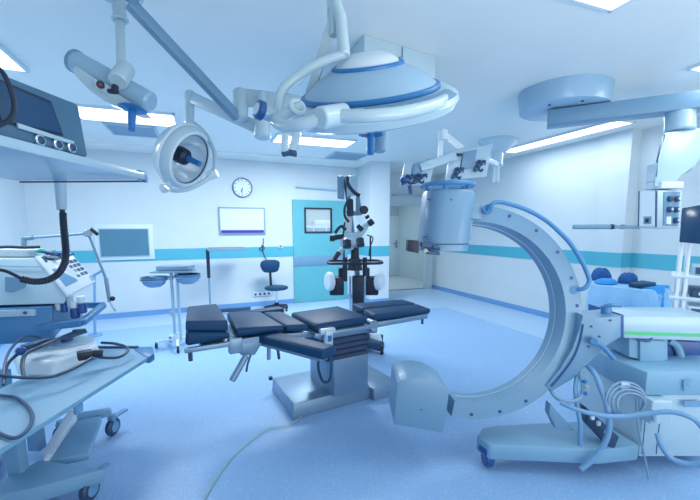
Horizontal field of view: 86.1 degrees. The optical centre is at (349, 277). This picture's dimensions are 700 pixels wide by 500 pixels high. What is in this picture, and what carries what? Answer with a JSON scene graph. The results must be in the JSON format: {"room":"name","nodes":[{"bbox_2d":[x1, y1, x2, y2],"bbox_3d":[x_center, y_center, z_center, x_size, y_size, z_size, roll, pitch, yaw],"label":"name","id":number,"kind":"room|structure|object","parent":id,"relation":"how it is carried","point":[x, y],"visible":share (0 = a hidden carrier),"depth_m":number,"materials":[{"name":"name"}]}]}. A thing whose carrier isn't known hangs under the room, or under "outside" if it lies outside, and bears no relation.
{"room":"operating room","nodes":[
{"label":"operating room","id":0,"kind":"room"},
{"bbox_2d":[0,178,29,248],"bbox_3d":[-3.713,-0.127,1.861,0.120,3.000,9.400,-3,8,-21],"label":"wall","id":1,"kind":"structure","parent":0,"point":[13,217],"depth_m":5.72,"materials":[{"name":"paint"}]},
{"bbox_2d":[23,149,434,314],"bbox_3d":[-1.429,-0.921,8.027,8.582,3.000,1.520,-3,8,-21],"label":"wall","id":2,"kind":"structure","parent":0,"point":[190,219],"depth_m":7.31,"materials":[{"name":"paint"}]},
{"bbox_2d":[93,224,154,260],"bbox_3d":[-4.050,-0.633,6.755,0.919,0.635,0.045,-3,8,-24],"label":"wall screen","id":3,"kind":"object","parent":2,"relation":"attached to","point":[113,241],"visible":0.98,"depth_m":6.74,"materials":[{"name":"white plastic"},{"name":"dark grey-blue screen glass"}]},
{"bbox_2d":[33,246,292,262],"bbox_3d":[-3.268,-0.439,7.155,4.478,0.215,0.006,-3,8,-24],"label":"trim","id":4,"kind":"structure","parent":2,"relation":"attached to","point":[251,252],"depth_m":7.28,"materials":[{"name":"teal paint"}]},
{"bbox_2d":[83,299,293,319],"bbox_3d":[-3.264,0.640,7.290,4.478,0.100,0.012,-3,8,-24],"label":"baseboard","id":5,"kind":"structure","parent":2,"relation":"attached to","point":[285,301],"depth_m":7.18,"materials":[{"name":"blue plastic"}]},
{"bbox_2d":[85,142,369,167],"bbox_3d":[-2.505,-2.290,7.048,5.958,0.030,0.750,-3,8,-21],"label":"trim","id":6,"kind":"structure","parent":2,"relation":"attached to","point":[89,145],"depth_m":7.18,"materials":[{"name":"paint"}]},
{"bbox_2d":[218,207,265,234],"bbox_3d":[-2.162,-1.132,7.545,0.906,0.540,0.044,-3,8,-24],"label":"whiteboard","id":7,"kind":"object","parent":2,"relation":"attached to","point":[232,220],"visible":1,"depth_m":7.53,"materials":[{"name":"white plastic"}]},
{"bbox_2d":[232,178,251,197],"bbox_3d":[-2.145,-1.786,7.476,0.384,0.384,0.035,-3,8,-24],"label":"wall clock","id":8,"kind":"object","parent":2,"relation":"attached to","point":[242,187],"visible":1,"depth_m":7.47,"materials":[{"name":"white plastic"}]},
{"bbox_2d":[253,291,270,296],"bbox_3d":[-1.846,0.347,7.884,0.380,0.090,0.030,-3,8,-24],"label":"outlet strip","id":9,"kind":"object","parent":2,"relation":"attached to","point":[265,293],"visible":1,"depth_m":7.88,"materials":[{"name":"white plastic"}]},
{"bbox_2d":[259,238,266,259],"bbox_3d":[-1.808,-0.578,7.774,0.154,0.460,0.026,-3,8,-24],"label":"cord","id":10,"kind":"object","parent":2,"relation":"hanging from","point":[263,238],"visible":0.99,"depth_m":7.76,"materials":[{"name":"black plastic"}]},
{"bbox_2d":[295,186,336,190],"bbox_3d":[-0.699,-1.915,8.084,0.970,0.073,0.071,-3,8,-24],"label":"door track","id":11,"kind":"object","parent":2,"relation":"attached to","point":[295,186],"visible":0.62,"depth_m":8.04,"materials":[{"name":"metal"}]},
{"bbox_2d":[292,199,347,302],"bbox_3d":[-0.642,-0.576,8.306,1.260,2.220,0.070,-3,8,-24],"label":"door","id":12,"kind":"structure","parent":2,"relation":"in","point":[312,250],"depth_m":8.24,"materials":[{"name":"teal laminate"}]},
{"bbox_2d":[0,276,699,499],"bbox_3d":[-0.186,0.939,5.520,9.150,0.060,13.350,-3,8,-21],"label":"floor","id":13,"kind":"structure","parent":0,"point":[184,420],"depth_m":2.89,"materials":[{"name":"plastic"}]},
{"bbox_2d":[0,302,105,469],"bbox_3d":[-2.565,0.750,2.675,0.839,1.048,1.512,4,8,30],"label":"trolley","id":14,"kind":"object","parent":13,"relation":"on","point":[42,320],"visible":0.7,"depth_m":2.76,"materials":[{"name":"blue metal"}]},
{"bbox_2d":[0,253,94,304],"bbox_3d":[-2.507,-0.008,3.026,0.793,0.372,0.623,-3,8,-21],"label":"ventilator","id":15,"kind":"object","parent":14,"relation":"on","point":[75,278],"visible":0.84,"depth_m":2.87,"materials":[{"name":"plastic"}]},
{"bbox_2d":[0,245,74,257],"bbox_3d":[-2.623,-0.214,3.105,0.731,0.100,0.332,-1,7,-9],"label":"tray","id":16,"kind":"object","parent":15,"relation":"on","point":[6,250],"visible":0.9,"depth_m":3.00,"materials":[{"name":"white plastic"}]},
{"bbox_2d":[21,228,115,310],"bbox_3d":[-2.472,-0.076,3.364,0.831,0.732,0.196,0,7,3],"label":"holder","id":17,"kind":"object","parent":15,"relation":"attached to","point":[88,233],"visible":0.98,"depth_m":3.33,"materials":[{"name":"silver metal"}]},
{"bbox_2d":[66,294,73,307],"bbox_3d":[-2.150,0.179,2.880,0.044,0.102,0.044,-3,8,-21],"label":"vial","id":18,"kind":"object","parent":15,"relation":"on","point":[69,299],"visible":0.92,"depth_m":2.86,"materials":[{"name":"plastic"}]},
{"bbox_2d":[55,304,60,310],"bbox_3d":[-2.241,0.203,2.880,0.044,0.102,0.044,-3,8,-21],"label":"vial","id":19,"kind":"object","parent":14,"relation":"on","point":[57,306],"visible":0.48,"depth_m":2.87,"materials":[{"name":"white plastic"}]},
{"bbox_2d":[60,301,67,312],"bbox_3d":[-2.196,0.217,2.880,0.044,0.102,0.044,-3,8,-21],"label":"vial","id":20,"kind":"object","parent":14,"relation":"on","point":[64,308],"visible":0.84,"depth_m":2.87,"materials":[{"name":"blue plastic"}]},
{"bbox_2d":[53,308,82,321],"bbox_3d":[-2.287,0.277,3.055,0.198,0.134,0.501,-5,9,-33],"label":"shelf","id":21,"kind":"object","parent":14,"relation":"attached to","point":[58,316],"depth_m":2.92,"materials":[{"name":"blue"}]},
{"bbox_2d":[70,300,80,318],"bbox_3d":[-2.126,0.249,2.897,0.064,0.135,0.064,-3,8,-21],"label":"bottle","id":22,"kind":"object","parent":14,"relation":"on","point":[73,304],"visible":0.83,"depth_m":2.87,"materials":[{"name":"blue plastic"}]},
{"bbox_2d":[76,295,87,313],"bbox_3d":[-2.073,0.210,2.898,0.064,0.135,0.064,-3,8,-21],"label":"bottle","id":23,"kind":"object","parent":14,"relation":"on","point":[81,300],"visible":1,"depth_m":2.88,"materials":[{"name":"blue plastic"}]},
{"bbox_2d":[0,346,154,499],"bbox_3d":[-1.989,1.013,2.227,1.052,0.636,1.991,-1,7,-6],"label":"wheeled cart","id":24,"kind":"object","parent":13,"relation":"on","point":[74,436],"visible":0.97,"depth_m":2.27,"materials":[{"name":"silver metal"}]},
{"bbox_2d":[0,394,34,439],"bbox_3d":[-1.803,0.721,2.008,0.168,0.018,0.707,-7,10,-41],"label":"coiled cable","id":25,"kind":"object","parent":24,"relation":"on","point":[31,412],"visible":1,"depth_m":1.92,"materials":[{"name":"blue plastic"}]},
{"bbox_2d":[0,328,129,385],"bbox_3d":[-2.152,0.523,2.644,0.851,0.260,0.952,2,8,17],"label":"medical device","id":26,"kind":"object","parent":24,"relation":"on","point":[42,358],"visible":1,"depth_m":2.59,"materials":[{"name":"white plastic"}]},
{"bbox_2d":[88,270,102,337],"bbox_3d":[-3.877,0.393,5.673,0.199,1.004,0.253,1,7,11],"label":"stand","id":27,"kind":"object","parent":13,"relation":"on","point":[94,334],"visible":0.67,"depth_m":5.69,"materials":[{"name":"blue"}]},
{"bbox_2d":[139,264,200,352],"bbox_3d":[-2.377,0.402,5.101,0.743,1.123,0.580,0,7,5],"label":"stand","id":28,"kind":"object","parent":13,"relation":"on","point":[184,274],"visible":0.94,"depth_m":5.02,"materials":[{"name":"silver metal"}]},
{"bbox_2d":[150,264,195,272],"bbox_3d":[-2.389,-0.116,5.079,0.500,0.090,0.308,-1,7,-3],"label":"tray","id":29,"kind":"object","parent":28,"relation":"on","point":[166,268],"depth_m":4.98,"materials":[{"name":"silver metal"}]},
{"bbox_2d":[203,416,301,499],"bbox_3d":[-0.717,1.256,2.734,0.178,0.009,1.147,3,8,23],"label":"cable","id":30,"kind":"object","parent":13,"relation":"on","point":[301,416],"visible":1,"depth_m":2.71,"materials":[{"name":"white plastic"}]},
{"bbox_2d":[184,299,429,418],"bbox_3d":[-0.194,0.695,3.359,2.382,0.972,1.421,-4,8,-31],"label":"table","id":31,"kind":"object","parent":13,"relation":"on","point":[334,341],"visible":1,"depth_m":3.30,"materials":[{"name":"black leather"}]},
{"bbox_2d":[186,304,227,330],"bbox_3d":[-1.145,0.320,2.918,0.315,0.112,0.539,-4,8,-31],"label":"cushion","id":32,"kind":"object","parent":31,"relation":"on","point":[209,317],"depth_m":2.74,"materials":[{"name":"leather"}]},
{"bbox_2d":[306,220,329,230],"bbox_3d":[-0.982,-0.812,11.587,1.300,1.880,0.520,-3,8,-21],"label":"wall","id":33,"kind":"structure","parent":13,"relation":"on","point":[317,225],"depth_m":11.29,"materials":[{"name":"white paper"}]},
{"bbox_2d":[324,176,384,353],"bbox_3d":[0.060,-0.200,5.012,0.812,2.327,0.733,0,7,1],"label":"microscope","id":34,"kind":"object","parent":13,"relation":"on","point":[363,285],"visible":0.88,"depth_m":4.90,"materials":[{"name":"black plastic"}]},
{"bbox_2d":[389,180,699,479],"bbox_3d":[1.498,0.314,2.614,2.411,1.906,0.950,1,7,11],"label":"machine","id":35,"kind":"object","parent":13,"relation":"on","point":[637,369],"visible":1,"depth_m":2.48,"materials":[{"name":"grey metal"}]},
{"bbox_2d":[668,242,699,308],"bbox_3d":[3.205,0.394,3.245,0.740,1.580,0.420,6,9,39],"label":"equipment rack","id":36,"kind":"object","parent":13,"relation":"on","point":[685,274],"visible":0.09,"depth_m":3.26,"materials":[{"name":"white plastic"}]},
{"bbox_2d":[668,291,699,300],"bbox_3d":[3.204,0.185,3.219,0.720,0.025,0.360,6,9,39],"label":"shelf","id":37,"kind":"object","parent":36,"relation":"attached to","point":[672,295],"depth_m":3.28,"materials":[{"name":"white plastic"}]},
{"bbox_2d":[670,271,699,278],"bbox_3d":[3.204,-0.003,3.195,0.720,0.025,0.360,6,9,39],"label":"shelf","id":38,"kind":"object","parent":36,"relation":"attached to","point":[682,274],"depth_m":3.25,"materials":[{"name":"white plastic"}]},
{"bbox_2d":[679,205,699,243],"bbox_3d":[3.100,-0.441,3.124,0.558,0.327,0.356,-1,7,-8],"label":"monitor","id":39,"kind":"object","parent":36,"relation":"on","point":[690,216],"visible":1,"depth_m":3.12,"materials":[{"name":"blue"}]},
{"bbox_2d":[686,301,699,312],"bbox_3d":[3.215,0.314,3.207,0.500,0.120,0.330,6,9,39],"label":"medical device","id":40,"kind":"object","parent":36,"relation":"on","point":[690,305],"visible":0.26,"depth_m":3.27,"materials":[{"name":"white plastic"}]},
{"bbox_2d":[688,285,699,297],"bbox_3d":[3.214,0.141,3.185,0.500,0.070,0.330,6,9,39],"label":"medical device","id":41,"kind":"object","parent":36,"relation":"on","point":[693,290],"visible":1,"depth_m":3.23,"materials":[{"name":"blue plastic"}]},
{"bbox_2d":[690,263,699,274],"bbox_3d":[3.214,-0.053,3.160,0.500,0.080,0.330,6,9,39],"label":"medical device","id":42,"kind":"object","parent":36,"relation":"on","point":[694,268],"visible":1,"depth_m":3.21,"materials":[{"name":"plastic"}]},
{"bbox_2d":[0,0,699,175],"bbox_3d":[0.283,-1.941,3.744,9.050,0.100,10.400,-3,8,-21],"label":"ceiling","id":43,"kind":"structure","parent":0,"point":[490,51],"depth_m":2.93,"materials":[{"name":"paint"}]},
{"bbox_2d":[0,44,29,72],"bbox_3d":[-3.298,-1.751,2.839,1.224,0.026,0.544,-3,8,-21],"label":"recessed light","id":44,"kind":"object","parent":43,"relation":"in","point":[8,62],"visible":1,"depth_m":3.13,"materials":[{"name":"white plastic"}]},
{"bbox_2d":[0,50,23,70],"bbox_3d":[-3.298,-1.753,2.839,1.200,0.016,0.520,-3,8,-21],"label":"diffuser","id":45,"kind":"object","parent":44,"relation":"attached to","point":[8,62],"depth_m":3.11,"materials":[{"name":"white plastic"}]},
{"bbox_2d":[0,135,147,284],"bbox_3d":[-1.419,-0.740,1.373,0.760,1.663,1.140,0,7,1],"label":"shelf","id":46,"kind":"object","parent":43,"relation":"hanging from","point":[19,159],"visible":1,"depth_m":1.67,"materials":[{"name":"metal"}]},
{"bbox_2d":[0,74,86,156],"bbox_3d":[-1.168,-0.561,1.312,0.215,0.215,0.389,1,7,10],"label":"patient monitor","id":47,"kind":"object","parent":46,"relation":"on","point":[42,118],"visible":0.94,"depth_m":1.31,"materials":[{"name":"grey plastic"}]},
{"bbox_2d":[0,67,16,127],"bbox_3d":[-1.050,-0.537,1.132,0.020,0.201,0.096,0,7,-2],"label":"cable","id":48,"kind":"object","parent":47,"relation":"attached to","point":[12,115],"visible":1,"depth_m":1.16,"materials":[{"name":"black rubber"}]},
{"bbox_2d":[32,134,45,145],"bbox_3d":[-1.073,-0.473,1.295,0.018,0.038,0.038,1,7,10],"label":"socket","id":49,"kind":"object","parent":47,"relation":"attached to","point":[39,139],"depth_m":1.29,"materials":[{"name":"silver plastic"}]},
{"bbox_2d":[50,139,63,149],"bbox_3d":[-1.061,-0.481,1.359,0.018,0.038,0.038,1,7,10],"label":"socket","id":50,"kind":"object","parent":47,"relation":"attached to","point":[58,144],"depth_m":1.36,"materials":[{"name":"silver plastic"}]},
{"bbox_2d":[64,142,76,152],"bbox_3d":[-1.051,-0.488,1.413,0.018,0.038,0.038,1,7,10],"label":"socket","id":51,"kind":"object","parent":47,"relation":"attached to","point":[69,147],"depth_m":1.41,"materials":[{"name":"silver plastic"}]},
{"bbox_2d":[53,180,66,209],"bbox_3d":[-1.504,-0.440,1.952,0.060,0.181,0.073,-3,8,-21],"label":"pole","id":52,"kind":"object","parent":46,"relation":"attached to","point":[60,189],"depth_m":1.93,"materials":[{"name":"metal"}]},
{"bbox_2d":[76,104,127,123],"bbox_3d":[-2.974,-1.962,4.479,0.593,0.026,0.698,-3,8,-21],"label":"recessed light","id":53,"kind":"object","parent":43,"relation":"in","point":[110,114],"depth_m":4.48,"materials":[{"name":"white plastic"}]},
{"bbox_2d":[64,0,156,131],"bbox_3d":[-1.266,-1.230,2.111,0.499,0.888,0.408,3,8,21],"label":"lamp","id":54,"kind":"object","parent":43,"relation":"hanging from","point":[115,86],"visible":0.98,"depth_m":2.00,"materials":[{"name":"white metal"}]},
{"bbox_2d":[102,122,159,137],"bbox_3d":[-3.059,-2.070,5.300,0.620,0.020,0.640,-3,8,-21],"label":"ceiling vent","id":55,"kind":"object","parent":43,"relation":"in","point":[114,128],"visible":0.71,"depth_m":5.28,"materials":[{"name":"grey metal"}]},
{"bbox_2d":[125,0,302,192],"bbox_3d":[-0.945,-1.135,2.445,0.830,1.163,1.171,5,9,37],"label":"lamp","id":56,"kind":"object","parent":43,"relation":"hanging from","point":[182,153],"visible":0.98,"depth_m":2.48,"materials":[{"name":"white metal"}]},
{"bbox_2d":[271,133,357,147],"bbox_3d":[-0.569,-2.154,5.936,1.264,0.026,0.544,-3,8,-21],"label":"recessed light","id":57,"kind":"object","parent":43,"relation":"in","point":[308,140],"visible":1,"depth_m":5.93,"materials":[{"name":"white plastic"}]},
{"bbox_2d":[325,151,367,160],"bbox_3d":[-0.069,-2.319,7.185,0.680,0.020,0.630,-3,8,-21],"label":"ceiling vent","id":58,"kind":"object","parent":43,"relation":"in","point":[335,155],"visible":0.87,"depth_m":7.16,"materials":[{"name":"grey metal"}]},
{"bbox_2d":[253,0,458,156],"bbox_3d":[0.062,-1.111,1.819,0.875,1.069,0.977,3,8,26],"label":"lamp","id":59,"kind":"object","parent":43,"relation":"hanging from","point":[368,94],"visible":1,"depth_m":1.67,"materials":[{"name":"white metal"}]},
{"bbox_2d":[253,100,266,120],"bbox_3d":[-0.397,-0.737,1.655,0.048,0.086,0.084,-6,9,-37],"label":"knob","id":60,"kind":"object","parent":59,"relation":"attached to","point":[260,108],"depth_m":1.63,"materials":[{"name":"blue plastic"}]},
{"bbox_2d":[374,131,385,152],"bbox_3d":[0.154,-0.732,1.955,0.069,0.156,0.074,-3,8,-21],"label":"handle","id":61,"kind":"object","parent":59,"relation":"attached to","point":[379,142],"depth_m":1.93,"materials":[{"name":"grey plastic"}]},
{"bbox_2d":[328,35,434,77],"bbox_3d":[0.223,-1.642,3.297,0.687,0.380,0.935,-3,8,-24],"label":"box","id":62,"kind":"object","parent":43,"relation":"hanging from","point":[425,62],"visible":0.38,"depth_m":2.88,"materials":[{"name":"white metal"}]},
{"bbox_2d":[400,129,517,193],"bbox_3d":[1.677,-1.518,4.902,0.743,1.039,3.166,5,9,34],"label":"monitors","id":63,"kind":"object","parent":43,"relation":"hanging from","point":[463,163],"visible":0.99,"depth_m":4.00,"materials":[{"name":"plastic"}]},
{"bbox_2d":[400,158,433,186],"bbox_3d":[0.719,-1.101,3.922,0.418,0.310,0.173,-3,8,-21],"label":"monitor","id":64,"kind":"object","parent":63,"relation":"on","point":[414,173],"depth_m":3.89,"materials":[{"name":"white"}]},
{"bbox_2d":[506,120,635,152],"bbox_3d":[3.207,-2.150,5.825,0.364,0.026,2.094,-3,8,-21],"label":"recessed light","id":65,"kind":"object","parent":43,"relation":"in","point":[595,128],"visible":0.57,"depth_m":5.59,"materials":[{"name":"white plastic"}]},
{"bbox_2d":[565,0,633,12],"bbox_3d":[1.608,-1.623,1.731,0.604,0.026,1.234,-3,8,-21],"label":"recessed light","id":66,"kind":"object","parent":43,"relation":"in","point":[609,6],"visible":1,"depth_m":2.32,"materials":[{"name":"white plastic"}]},
{"bbox_2d":[581,0,627,8],"bbox_3d":[1.608,-1.625,1.731,0.580,0.016,1.210,-3,8,-21],"label":"diffuser","id":67,"kind":"object","parent":66,"relation":"attached to","point":[595,4],"depth_m":2.32,"materials":[{"name":"white plastic"}]},
{"bbox_2d":[518,74,699,228],"bbox_3d":[2.535,-1.190,3.764,1.621,1.406,0.860,3,8,25],"label":"pendant","id":68,"kind":"object","parent":43,"relation":"hanging from","point":[578,99],"visible":1,"depth_m":3.43,"materials":[{"name":"white metal"}]},
{"bbox_2d":[666,216,670,223],"bbox_3d":[2.834,-0.507,3.341,0.071,0.070,0.022,-3,8,-21],"label":"outlet","id":69,"kind":"object","parent":68,"relation":"attached to","point":[668,218],"depth_m":3.33,"materials":[{"name":"white plastic"}]},
{"bbox_2d":[667,196,673,201],"bbox_3d":[2.841,-0.696,3.323,0.052,0.054,0.043,-3,8,-21],"label":"outlet","id":70,"kind":"object","parent":68,"relation":"attached to","point":[669,198],"depth_m":3.31,"materials":[{"name":"black plastic"}]},
{"bbox_2d":[667,206,673,212],"bbox_3d":[2.838,-0.601,3.323,0.052,0.054,0.043,-3,8,-21],"label":"outlet","id":71,"kind":"object","parent":68,"relation":"attached to","point":[670,209],"depth_m":3.31,"materials":[{"name":"black plastic"}]},
{"bbox_2d":[662,192,679,225],"bbox_3d":[2.879,-0.613,3.360,0.245,0.308,0.041,-3,8,-21],"label":"outlet plate","id":72,"kind":"object","parent":68,"relation":"attached to","point":[670,200],"depth_m":3.34,"materials":[{"name":"grey metal"}]},
{"bbox_2d":[673,207,679,212],"bbox_3d":[2.927,-0.607,3.360,0.052,0.054,0.039,-3,8,-22],"label":"outlet","id":73,"kind":"object","parent":68,"relation":"attached to","point":[676,209],"depth_m":3.35,"materials":[{"name":"black plastic"}]},
{"bbox_2d":[673,217,679,222],"bbox_3d":[2.922,-0.510,3.360,0.052,0.054,0.039,-3,8,-22],"label":"outlet","id":74,"kind":"object","parent":68,"relation":"attached to","point":[675,219],"depth_m":3.35,"materials":[{"name":"black plastic"}]},
{"bbox_2d":[674,196,680,201],"bbox_3d":[2.933,-0.703,3.358,0.052,0.054,0.043,-3,8,-21],"label":"outlet","id":75,"kind":"object","parent":68,"relation":"attached to","point":[676,198],"depth_m":3.34,"materials":[{"name":"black plastic"}]},
{"bbox_2d":[686,63,699,73],"bbox_3d":[3.439,-1.770,2.845,0.624,0.026,1.174,-3,8,-21],"label":"recessed light","id":76,"kind":"object","parent":43,"relation":"in","point":[695,68],"visible":1,"depth_m":3.26,"materials":[{"name":"white"}]},
{"bbox_2d":[306,206,423,281],"bbox_3d":[-0.512,-1.148,10.577,6.000,2.800,3.050,-3,8,-21],"label":"wall","id":77,"kind":"structure","parent":0,"point":[411,264],"depth_m":12.08,"materials":[{"name":"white paint"}]},
{"bbox_2d":[56,288,548,338],"bbox_3d":[-0.431,0.916,5.450,8.405,0.004,7.200,-3,8,-21],"label":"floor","id":78,"kind":"structure","parent":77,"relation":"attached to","point":[527,323],"depth_m":7.22,"materials":[{"name":"plastic"}]},
{"bbox_2d":[206,247,250,312],"bbox_3d":[-2.285,0.077,7.060,0.768,1.270,0.432,-3,8,-21],"label":"table","id":79,"kind":"object","parent":78,"relation":"on","point":[223,310],"visible":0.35,"depth_m":6.92,"materials":[{"name":"silver metal"}]},
{"bbox_2d":[207,247,246,250],"bbox_3d":[-2.291,-0.528,6.981,0.678,0.050,0.432,-3,8,-21],"label":"tray","id":80,"kind":"object","parent":79,"relation":"on","point":[208,248],"depth_m":6.82,"materials":[{"name":"silver metal"}]},
{"bbox_2d":[260,260,287,310],"bbox_3d":[-1.488,0.162,7.448,0.515,1.000,0.505,-3,8,-21],"label":"chair","id":81,"kind":"object","parent":78,"relation":"on","point":[267,266],"visible":0.88,"depth_m":7.47,"materials":[{"name":"plastic"}]},
{"bbox_2d":[347,246,388,255],"bbox_3d":[0.276,-0.639,8.648,0.706,0.215,1.406,-3,8,-21],"label":"trim","id":82,"kind":"structure","parent":77,"relation":"attached to","point":[375,250],"depth_m":8.07,"materials":[{"name":"teal paint"}]},
{"bbox_2d":[347,294,388,301],"bbox_3d":[0.352,0.436,8.810,0.860,0.100,1.412,-3,8,-21],"label":"baseboard","id":83,"kind":"structure","parent":77,"relation":"attached to","point":[367,299],"depth_m":8.19,"materials":[{"name":"blue plastic"}]},
{"bbox_2d":[392,194,421,196],"bbox_3d":[1.508,-2.101,9.620,0.919,0.052,0.075,-3,8,-21],"label":"door track","id":84,"kind":"object","parent":77,"relation":"attached to","point":[392,194],"visible":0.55,"depth_m":9.56,"materials":[{"name":"metal"}]},
{"bbox_2d":[389,203,428,288],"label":"door","id":85,"kind":"structure","parent":77,"relation":"in","point":[393,220],"depth_m":12.76,"materials":[{"name":"blue paint"}]},
{"bbox_2d":[432,285,548,317],"bbox_3d":[4.029,0.811,5.798,0.212,0.100,9.700,-3,8,-21],"label":"baseboard","id":86,"kind":"structure","parent":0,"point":[488,300],"depth_m":7.97,"materials":[{"name":"blue plastic"}]},
{"bbox_2d":[432,116,699,312],"bbox_3d":[4.231,-0.597,5.373,0.400,3.000,10.300,-3,8,-21],"label":"wall","id":87,"kind":"structure","parent":0,"point":[598,180],"depth_m":6.19,"materials":[{"name":"paint"}]},
{"bbox_2d":[445,244,699,271],"bbox_3d":[3.354,-0.491,7.423,0.206,0.215,5.900,-3,8,-21],"label":"trim","id":88,"kind":"structure","parent":87,"relation":"attached to","point":[620,260],"depth_m":5.68,"materials":[{"name":"teal paint"}]},
{"bbox_3d":[3.208,0.573,4.404,0.694,0.930,0.644,-3,8,-21],"label":"side table","id":89,"kind":"object","parent":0,"visible":0},
{"bbox_2d":[585,283,672,310],"bbox_3d":[3.199,0.406,4.414,0.853,0.640,0.875,-5,9,-34],"label":"drape","id":90,"kind":"object","parent":89,"relation":"on","point":[598,295],"visible":0.42,"depth_m":4.15,"materials":[{"name":"blue fabric"}]},
{"bbox_2d":[591,267,611,280],"bbox_3d":[3.157,-0.042,4.730,0.238,0.161,0.217,-3,8,-21],"label":"cloth bundle","id":91,"kind":"object","parent":90,"relation":"on","point":[597,273],"visible":0.77,"depth_m":4.66,"materials":[{"name":"blue fabric"}]},
{"bbox_2d":[594,278,617,284],"bbox_3d":[3.053,0.042,4.461,0.285,0.063,0.224,-3,8,-21],"label":"cloth bundle","id":92,"kind":"object","parent":90,"relation":"on","point":[604,281],"visible":1,"depth_m":4.39,"materials":[{"name":"blue fabric"}]},
{"bbox_2d":[618,272,637,283],"bbox_3d":[3.331,0.006,4.484,0.226,0.126,0.198,-3,8,-21],"label":"cloth bundle","id":93,"kind":"object","parent":90,"relation":"on","point":[625,278],"visible":0.84,"depth_m":4.43,"materials":[{"name":"blue fabric"}]},
{"bbox_2d":[629,280,655,287],"bbox_3d":[3.304,0.079,4.227,0.430,0.045,0.169,-5,9,-35],"label":"folded cloth","id":94,"kind":"object","parent":90,"relation":"on","point":[638,284],"visible":0.98,"depth_m":4.15,"materials":[{"name":"fabric"}]},
{"bbox_2d":[635,285,670,306],"bbox_3d":[3.387,0.378,4.257,0.866,0.570,0.329,-5,9,-34],"label":"drape","id":95,"kind":"object","parent":90,"relation":"on","point":[660,289],"visible":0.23,"depth_m":4.16,"materials":[{"name":"blue fabric"}]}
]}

